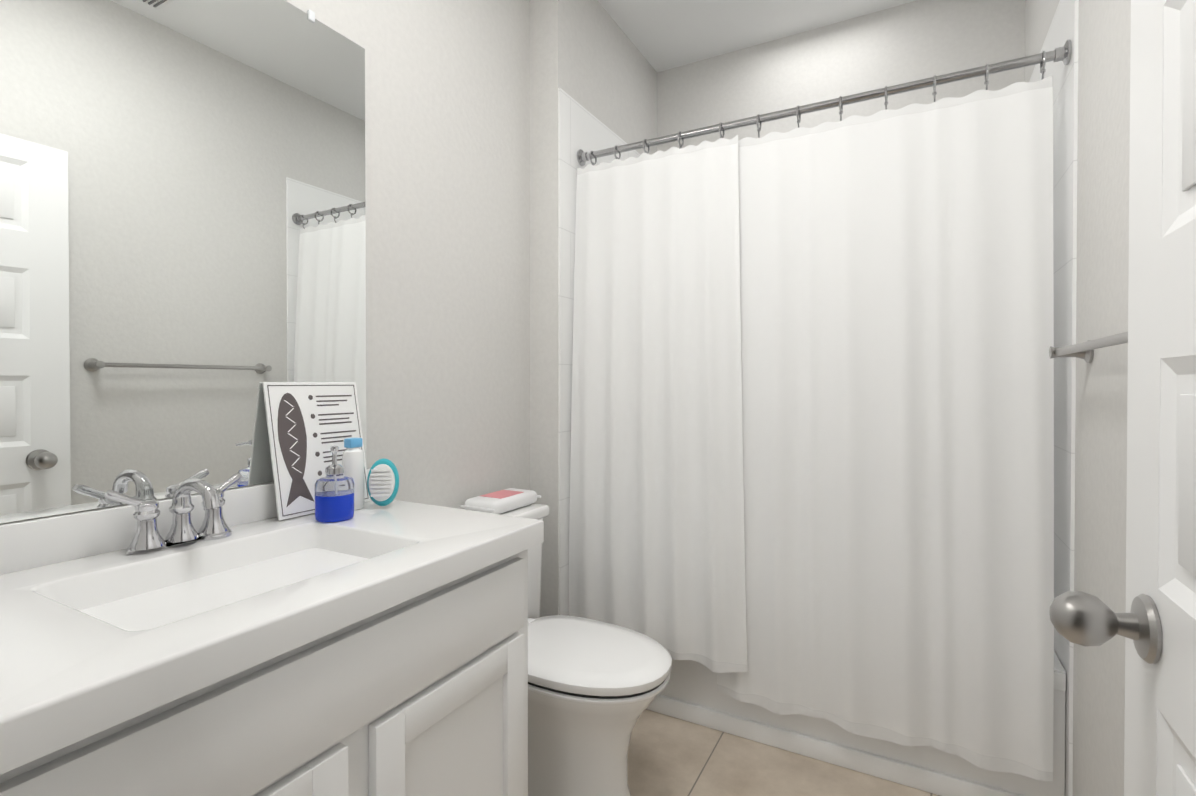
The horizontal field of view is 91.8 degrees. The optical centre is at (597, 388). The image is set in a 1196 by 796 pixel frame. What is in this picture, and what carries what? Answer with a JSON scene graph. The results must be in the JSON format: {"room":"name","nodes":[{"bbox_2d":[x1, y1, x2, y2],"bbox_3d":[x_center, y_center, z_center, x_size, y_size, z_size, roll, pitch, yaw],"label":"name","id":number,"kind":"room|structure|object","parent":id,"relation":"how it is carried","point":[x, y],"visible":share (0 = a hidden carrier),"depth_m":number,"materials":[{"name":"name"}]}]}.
{"room":"bathroom","nodes":[
{"label":"bathroom","id":0,"kind":"room"},
{"bbox_2d":[0,0,529,524],"bbox_3d":[-0.730,-0.208,1.438,0.110,2.750,1.769,0,1,29],"label":"wall","id":1,"kind":"structure","parent":0,"point":[446,252],"depth_m":1.80,"materials":[{"name":"paint"}]},
{"bbox_2d":[0,0,365,522],"bbox_3d":[-0.829,-0.344,1.129,0.009,1.111,0.905,0,1,29],"label":"mirror","id":2,"kind":"object","parent":1,"relation":"attached to","point":[182,237],"visible":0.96,"depth_m":1.12,"materials":[{"name":"clear glass"}]},
{"bbox_2d":[529,0,572,616],"bbox_3d":[-0.224,-0.216,2.232,0.235,2.750,0.110,0,1,29],"label":"wall","id":3,"kind":"structure","parent":0,"point":[551,47],"depth_m":2.15,"materials":[{"name":"paint"}]},
{"bbox_2d":[573,0,656,154],"bbox_3d":[0.081,-0.220,2.658,0.110,2.750,0.931,0,1,29],"label":"wall","id":4,"kind":"structure","parent":0,"point":[614,81],"depth_m":2.50,"materials":[{"name":"paint"}]},
{"bbox_2d":[558,88,640,615],"bbox_3d":[0.081,0.026,2.537,0.008,2.260,0.927,0,1,29],"label":"wall tile","id":5,"kind":"structure","parent":4,"relation":"attached to","point":[581,127],"depth_m":2.17,"materials":[{"name":"white tile"}]},
{"bbox_2d":[569,40,1071,780],"bbox_3d":[0.564,0.052,1.855,1.494,1.947,0.161,0,1,29],"label":"shower curtain","id":6,"kind":"object","parent":5,"relation":"attached to","point":[813,430],"visible":1,"depth_m":1.76,"materials":[{"name":"white fabric"}]},
{"bbox_2d":[597,0,916,71],"bbox_3d":[-0.081,-1.617,0.790,2.037,0.080,4.520,0,1,29],"label":"ceiling","id":7,"kind":"structure","parent":0,"point":[662,35],"depth_m":2.52,"materials":[{"name":"white paint"}]},
{"bbox_2d":[628,709,939,795],"bbox_3d":[-0.081,1.213,0.817,2.037,0.080,4.520,0,1,29],"label":"floor","id":8,"kind":"structure","parent":0,"point":[670,756],"depth_m":1.77,"materials":[{"name":"tile"}]},
{"bbox_2d":[0,468,543,795],"bbox_3d":[-0.585,0.668,1.010,0.557,1.006,0.919,0,1,29],"label":"bathroom vanity","id":9,"kind":"object","parent":8,"relation":"on","point":[210,640],"visible":0.98,"depth_m":0.90,"materials":[{"name":"white paint"}]},
{"bbox_2d":[104,473,241,554],"bbox_3d":[-0.740,0.227,1.063,0.143,0.126,0.228,0,1,29],"label":"faucet","id":10,"kind":"object","parent":9,"relation":"on","point":[214,535],"depth_m":1.06,"materials":[{"name":"silver metal"}]},
{"bbox_2d":[262,382,370,520],"bbox_3d":[-0.658,0.135,1.373,0.061,0.300,0.240,0,1,29],"label":"sign","id":11,"kind":"object","parent":9,"relation":"on","point":[309,424],"visible":0.85,"depth_m":1.34,"materials":[{"name":"white paper"}]},
{"bbox_2d":[315,446,353,521],"bbox_3d":[-0.582,0.207,1.281,0.080,0.160,0.080,0,1,29],"label":"soap dispenser","id":12,"kind":"object","parent":9,"relation":"on","point":[334,494],"visible":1,"depth_m":1.25,"materials":[{"name":"blue"}]},
{"bbox_2d":[342,438,364,509],"bbox_3d":[-0.584,0.202,1.385,0.042,0.168,0.052,0,1,29],"label":"lotion bottle","id":13,"kind":"object","parent":9,"relation":"on","point":[353,459],"visible":0.79,"depth_m":1.37,"materials":[{"name":"white plastic"}]},
{"bbox_2d":[367,458,398,505],"bbox_3d":[-0.520,0.227,1.400,0.070,0.114,0.070,0,1,29],"label":"scrub brush","id":14,"kind":"object","parent":9,"relation":"on","point":[383,482],"visible":1,"depth_m":1.38,"materials":[{"name":"teal plastic"}]},
{"bbox_2d":[501,503,671,795],"bbox_3d":[-0.125,0.777,1.686,0.711,0.774,0.480,0,1,29],"label":"toilet","id":15,"kind":"object","parent":8,"relation":"on","point":[595,688],"visible":0.56,"depth_m":1.53,"materials":[{"name":"white ceramic"}]},
{"bbox_2d":[460,488,540,513],"bbox_3d":[-0.310,0.364,1.881,0.135,0.046,0.251,0,1,29],"label":"pack","id":16,"kind":"object","parent":15,"relation":"on","point":[503,501],"visible":0.9,"depth_m":1.82,"materials":[{"name":"white"}]},
{"bbox_2d":[646,651,1065,795],"bbox_3d":[0.765,0.949,2.230,1.493,0.420,0.805,0,1,29],"label":"bathtub","id":17,"kind":"object","parent":8,"relation":"on","point":[689,693],"visible":0.08,"depth_m":1.77,"materials":[{"name":"white ceramic"}]},
{"bbox_2d":[657,0,1024,151],"bbox_3d":[1.037,-0.219,2.603,1.622,2.750,0.110,0,1,29],"label":"wall","id":18,"kind":"structure","parent":0,"point":[909,42],"depth_m":2.51,"materials":[{"name":"paint"}]},
{"bbox_2d":[1025,0,1130,795],"bbox_3d":[1.026,-0.204,1.007,0.110,2.750,2.700,0,1,29],"label":"wall","id":19,"kind":"structure","parent":0,"point":[1104,43],"depth_m":1.28,"materials":[{"name":"paint"}]},
{"bbox_2d":[1029,0,1078,795],"bbox_3d":[1.422,0.033,1.856,0.008,2.260,0.835,0,1,29],"label":"wall tile","id":20,"kind":"structure","parent":19,"relation":"attached to","point":[1063,28],"depth_m":1.56,"materials":[{"name":"white tile"}]},
{"bbox_2d":[1049,332,1127,362],"bbox_3d":[0.957,-0.084,1.080,0.078,0.054,0.734,0,1,29],"label":"towel rail","id":21,"kind":"object","parent":19,"relation":"attached to","point":[1083,350],"visible":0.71,"depth_m":1.18,"materials":[{"name":"silver metal"}]},
{"bbox_3d":[0.320,-0.194,-0.083,0.082,2.750,0.110,0,1,29],"label":"wall","id":22,"kind":"structure","parent":0,"visible":0},
{"bbox_2d":[1049,0,1195,795],"bbox_3d":[0.468,0.150,0.376,0.178,2.030,0.804,0,1,29],"label":"door","id":23,"kind":"structure","parent":22,"relation":"in","point":[1154,625],"depth_m":0.63,"materials":[{"name":"white paint"}]}
]}

